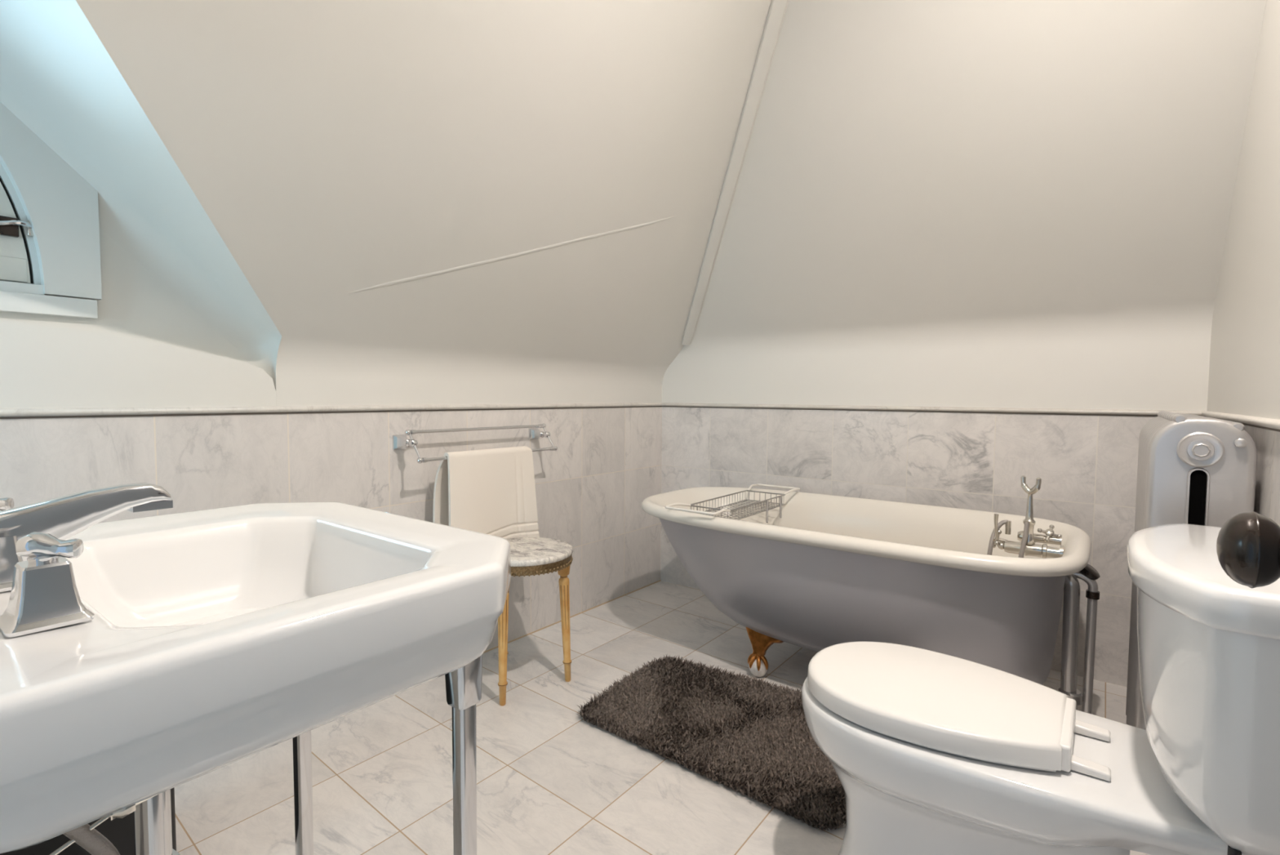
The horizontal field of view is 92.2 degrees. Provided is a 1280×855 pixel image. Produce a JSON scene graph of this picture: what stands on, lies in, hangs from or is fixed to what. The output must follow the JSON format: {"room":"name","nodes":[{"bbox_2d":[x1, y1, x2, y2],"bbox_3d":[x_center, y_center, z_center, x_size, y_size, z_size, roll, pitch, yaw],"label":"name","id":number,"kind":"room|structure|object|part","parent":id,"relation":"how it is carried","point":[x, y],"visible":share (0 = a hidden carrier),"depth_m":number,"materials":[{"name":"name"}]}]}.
{"room":"bathroom","nodes":[
{"label":"bathroom","id":0,"kind":"room"},
{"bbox_2d":[0,0,281,403],"bbox_3d":[-1.190,-0.477,0.837,0.851,0.951,1.574,3,4,37],"label":"wall","id":1,"kind":"structure","parent":0,"point":[169,277],"depth_m":1.39,"materials":[{"name":"beige paint"}]},
{"bbox_2d":[0,102,102,319],"bbox_3d":[-1.541,-0.618,1.094,0.072,0.760,0.864,3,4,37],"label":"window","id":2,"kind":"structure","parent":1,"relation":"in","point":[50,230],"depth_m":1.36,"materials":[{"name":"white paint"}]},
{"bbox_3d":[-1.553,-0.334,1.117,0.034,0.052,0.627,3,4,37],"label":"rail","id":3,"kind":"part","parent":2,"relation":"part of","materials":[{"name":"paint"}]},
{"bbox_3d":[-1.551,-0.568,1.107,0.033,0.540,0.633,3,4,37],"label":"sash","id":4,"kind":"part","parent":2,"relation":"part of","materials":[{"name":"paint"}]},
{"bbox_3d":[-1.352,-0.435,1.317,0.018,0.022,0.078,3,4,37],"label":"latch lever","id":5,"kind":"part","parent":2,"relation":"part of","materials":[{"name":"silver metal"}]},
{"bbox_3d":[-1.552,-0.579,1.107,0.040,0.563,0.674,3,4,37],"label":"frame","id":6,"kind":"part","parent":2,"relation":"part of","materials":[{"name":"white paint"}]},
{"bbox_3d":[-1.545,-0.290,1.115,0.064,0.028,0.670,3,4,37],"label":"sill","id":7,"kind":"part","parent":2,"relation":"part of","materials":[{"name":"white paint"}]},
{"bbox_2d":[0,406,662,650],"bbox_3d":[-0.985,0.415,1.785,0.020,0.914,3.600,3,4,37],"label":"tiled wall","id":8,"kind":"structure","parent":0,"point":[591,491],"depth_m":1.96,"materials":[{"name":"tile"}]},
{"bbox_2d":[392,423,557,463],"bbox_3d":[-0.556,0.048,2.204,0.132,0.104,0.635,3,4,37],"label":"towel rack","id":9,"kind":"object","parent":8,"relation":"attached to","point":[401,441],"visible":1,"depth_m":2.08,"materials":[{"name":"silver metal"}]},
{"bbox_3d":[-0.717,0.060,1.952,0.083,0.104,0.019,3,4,37],"label":"swing arm","id":10,"kind":"part","parent":9,"relation":"part of","materials":[{"name":"silver metal"}]},
{"bbox_3d":[-0.357,0.037,2.426,0.083,0.104,0.019,3,4,37],"label":"swing arm","id":11,"kind":"part","parent":9,"relation":"part of","materials":[{"name":"silver metal"}]},
{"bbox_2d":[483,579,661,653],"bbox_3d":[-0.978,0.870,1.801,0.004,0.004,3.600,3,4,37],"label":"trim","id":12,"kind":"structure","parent":8,"relation":"attached to","point":[660,580],"depth_m":2.71,"materials":[{"name":"beige"}]},
{"bbox_2d":[0,0,771,408],"bbox_3d":[-0.460,-0.771,1.337,1.410,1.504,3.610,3,4,37],"label":"wall","id":13,"kind":"structure","parent":0,"point":[426,202],"depth_m":1.61,"materials":[{"name":"beige paint"}]},
{"bbox_2d":[0,402,1279,431],"bbox_3d":[-0.142,-0.015,1.126,2.091,0.017,3.602,3,4,37],"label":"trim","id":14,"kind":"structure","parent":13,"relation":"attached to","point":[1261,421],"depth_m":1.96,"materials":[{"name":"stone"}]},
{"bbox_2d":[174,580,1150,854],"bbox_3d":[-0.142,0.934,1.183,2.127,0.050,3.620,3,4,37],"label":"floor","id":15,"kind":"structure","parent":0,"point":[550,780],"depth_m":1.58,"materials":[{"name":"tile"}]},
{"bbox_2d":[0,786,176,854],"bbox_3d":[-1.105,0.691,1.111,0.306,0.432,0.368,3,4,37],"label":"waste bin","id":16,"kind":"object","parent":15,"relation":"on","point":[120,832],"visible":0.1,"depth_m":1.09,"materials":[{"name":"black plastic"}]},
{"bbox_2d":[0,501,511,854],"bbox_3d":[-0.471,0.533,0.676,0.574,0.800,0.509,3,4,37],"label":"sink","id":17,"kind":"object","parent":15,"relation":"on","point":[215,638],"visible":0.95,"depth_m":0.51,"materials":[{"name":"white ceramic"}]},
{"bbox_2d":[0,482,173,637],"bbox_3d":[-0.539,0.098,0.578,0.347,0.079,0.161,3,4,37],"label":"sink faucet","id":18,"kind":"object","parent":17,"relation":"on","point":[45,595],"visible":1,"depth_m":0.47,"materials":[{"name":"silver metal"}]},
{"bbox_3d":[-0.679,0.078,0.642,0.034,0.023,0.024,-1,3,-24],"label":"lever","id":19,"kind":"part","parent":18,"relation":"part of","materials":[{"name":"silver metal"}]},
{"bbox_3d":[-0.570,0.117,0.537,0.057,0.045,0.057,3,4,37],"label":"spout","id":20,"kind":"part","parent":18,"relation":"part of","materials":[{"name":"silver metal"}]},
{"bbox_3d":[-0.443,0.122,0.458,0.048,0.045,0.048,3,4,37],"label":"handle","id":21,"kind":"part","parent":18,"relation":"part of","materials":[{"name":"silver metal"}]},
{"bbox_3d":[-0.441,0.089,0.461,0.034,0.023,0.024,-1,3,-24],"label":"lever","id":22,"kind":"part","parent":18,"relation":"part of","materials":[{"name":"silver metal"}]},
{"bbox_3d":[-0.536,0.096,0.581,0.033,0.075,0.150,3,4,37],"label":"spout","id":23,"kind":"part","parent":18,"relation":"part of","materials":[{"name":"silver metal"}]},
{"bbox_3d":[-0.553,0.571,1.010,0.039,0.688,0.039,3,4,37],"label":"leg","id":24,"kind":"part","parent":17,"relation":"part of","materials":[{"name":"silver metal"}]},
{"bbox_3d":[-0.213,0.587,0.752,0.039,0.688,0.039,3,4,37],"label":"leg","id":25,"kind":"part","parent":17,"relation":"part of","materials":[{"name":"silver metal"}]},
{"bbox_2d":[497,537,573,705],"bbox_3d":[-0.384,0.630,2.048,0.321,0.466,0.321,3,4,37],"label":"stool","id":26,"kind":"object","parent":15,"relation":"on","point":[530,556],"visible":0.66,"depth_m":1.97,"materials":[{"name":"stone"}]},
{"bbox_2d":[432,445,539,538],"bbox_3d":[-0.530,0.287,2.175,0.115,0.425,0.394,3,4,37],"label":"towel","id":27,"kind":"object","parent":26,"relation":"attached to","point":[490,491],"visible":0.73,"depth_m":2.13,"materials":[{"name":"white fabric"}]},
{"bbox_3d":[-0.427,0.647,1.927,0.046,0.444,0.047,3,4,37],"label":"leg","id":28,"kind":"part","parent":26,"relation":"part of","materials":[{"name":"paint"}]},
{"bbox_3d":[-0.259,0.640,2.080,0.047,0.444,0.049,3,4,37],"label":"leg","id":29,"kind":"part","parent":26,"relation":"part of","materials":[{"name":"paint"}]},
{"bbox_2d":[576,653,846,830],"bbox_3d":[0.273,0.862,1.812,0.893,0.035,0.644,3,4,37],"label":"rug","id":30,"kind":"object","parent":15,"relation":"on","point":[753,738],"visible":0.84,"depth_m":1.75,"materials":[{"name":"black fabric"}]},
{"bbox_2d":[641,486,1091,709],"bbox_3d":[0.677,0.579,2.162,1.446,0.570,0.754,3,4,37],"label":"bathtub","id":31,"kind":"object","parent":15,"relation":"on","point":[832,570],"visible":0.73,"depth_m":1.85,"materials":[{"name":"white ceramic"}]},
{"bbox_2d":[665,483,799,522],"bbox_3d":[0.384,0.307,2.356,0.218,0.094,0.717,3,4,37],"label":"caddy","id":32,"kind":"object","parent":31,"relation":"on","point":[726,508],"visible":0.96,"depth_m":2.35,"materials":[{"name":"grey metal"}]},
{"bbox_3d":[0.204,0.282,2.128,0.205,0.021,0.138,3,4,37],"label":"handle","id":33,"kind":"part","parent":32,"relation":"part of","materials":[{"name":"white metal"}]},
{"bbox_3d":[0.481,0.318,2.329,0.007,0.077,0.056,1,3,11],"label":"swing leg","id":34,"kind":"part","parent":32,"relation":"part of","materials":[{"name":"grey metal"}]},
{"bbox_3d":[0.556,0.260,2.592,0.205,0.021,0.130,3,4,37],"label":"handle","id":35,"kind":"part","parent":32,"relation":"part of","materials":[{"name":"white metal"}]},
{"bbox_3d":[0.554,0.313,2.424,0.007,0.077,0.056,1,3,11],"label":"swing leg","id":36,"kind":"part","parent":32,"relation":"part of","materials":[{"name":"grey metal"}]},
{"bbox_2d":[986,475,1065,558],"bbox_3d":[1.143,0.366,1.826,0.195,0.448,0.121,3,4,37],"label":"tub faucet","id":37,"kind":"object","parent":31,"relation":"attached to","point":[1028,546],"visible":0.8,"depth_m":1.80,"materials":[{"name":"silver metal"}]},
{"bbox_3d":[1.079,0.336,1.862,0.050,0.058,0.047,-1,3,-18],"label":"cross handle","id":38,"kind":"part","parent":37,"relation":"part of","materials":[{"name":"silver metal"}]},
{"bbox_3d":[1.209,0.314,1.817,0.047,0.048,0.048,0,3,-8],"label":"cross handle","id":39,"kind":"part","parent":37,"relation":"part of","materials":[{"name":"silver metal"}]},
{"bbox_2d":[801,523,1279,854],"bbox_3d":[0.646,0.546,1.093,0.721,0.746,0.504,3,4,37],"label":"toilet","id":40,"kind":"object","parent":15,"relation":"on","point":[930,752],"visible":0.99,"depth_m":0.95,"materials":[{"name":"white ceramic"}]},
{"bbox_3d":[0.543,0.501,1.169,0.437,0.038,0.338,3,4,37],"label":"lid","id":41,"kind":"part","parent":40,"relation":"part of","materials":[{"name":"white plastic"}]},
{"bbox_3d":[0.544,0.524,1.170,0.422,0.006,0.319,3,4,37],"label":"seat","id":42,"kind":"part","parent":40,"relation":"part of","materials":[{"name":"white plastic"}]},
{"bbox_3d":[0.631,0.725,1.113,0.686,0.386,0.362,3,4,37],"label":"bowl","id":43,"kind":"part","parent":40,"relation":"part of","materials":[{"name":"white ceramic"}]},
{"bbox_3d":[0.855,0.208,0.919,0.202,0.050,0.504,3,4,37],"label":"tank lid","id":44,"kind":"part","parent":40,"relation":"part of","materials":[{"name":"white ceramic"}]},
{"bbox_3d":[0.860,0.385,0.924,0.188,0.312,0.477,3,4,37],"label":"tank","id":45,"kind":"part","parent":40,"relation":"part of","materials":[{"name":"white ceramic"}]},
{"bbox_2d":[1072,563,1100,713],"bbox_3d":[1.267,0.637,1.776,0.083,0.501,0.056,3,4,37],"label":"supply pipe","id":46,"kind":"object","parent":15,"relation":"on","point":[1088,574],"visible":0.76,"depth_m":1.75,"materials":[{"name":"silver metal"}]},
{"bbox_2d":[1125,410,1257,729],"bbox_3d":[1.286,0.434,1.467,0.164,0.939,0.544,3,4,37],"label":"radiator","id":47,"kind":"object","parent":15,"relation":"on","point":[1193,468],"visible":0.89,"depth_m":1.26,"materials":[{"name":"silver metal"}]},
{"bbox_2d":[660,406,1155,686],"bbox_3d":[0.948,0.386,2.591,2.087,0.914,0.020,3,4,37],"label":"tiled wall","id":48,"kind":"structure","parent":0,"point":[1086,466],"depth_m":2.37,"materials":[{"name":"tile"}]},
{"bbox_2d":[662,0,1266,410],"bbox_3d":[0.583,-0.801,2.045,2.097,1.504,1.200,3,4,37],"label":"wall","id":49,"kind":"structure","parent":0,"point":[961,203],"depth_m":1.96,"materials":[{"name":"beige paint"}]},
{"bbox_2d":[681,0,789,345],"bbox_3d":[0.346,-0.968,2.198,0.054,1.210,1.679,0,3,-8],"label":"trim","id":50,"kind":"structure","parent":49,"relation":"attached to","point":[778,8],"depth_m":2.15,"materials":[{"name":"beige paint"}]},
{"bbox_2d":[1207,0,1279,419],"bbox_3d":[0.723,-0.269,0.463,0.073,2.440,3.610,3,4,37],"label":"wall","id":51,"kind":"structure","parent":0,"point":[1244,367],"depth_m":1.38,"materials":[{"name":"beige paint"}]},
{"bbox_2d":[1244,425,1279,526],"bbox_3d":[0.691,0.492,0.517,0.014,0.914,3.600,3,4,37],"label":"tiled wall","id":52,"kind":"structure","parent":51,"relation":"attached to","point":[1267,492],"depth_m":1.18,"materials":[{"name":"tile"}]},
{"bbox_3d":[-0.476,-0.256,0.255,1.587,2.420,0.110,3,4,37],"label":"wall","id":53,"kind":"structure","parent":0,"visible":0},
{"bbox_2d":[1216,511,1279,587],"bbox_3d":[0.349,-0.060,0.229,0.117,2.018,0.770,3,4,37],"label":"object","id":54,"kind":"structure","parent":53,"relation":"in","point":[1248,543],"depth_m":0.49,"materials":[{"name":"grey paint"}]}
]}

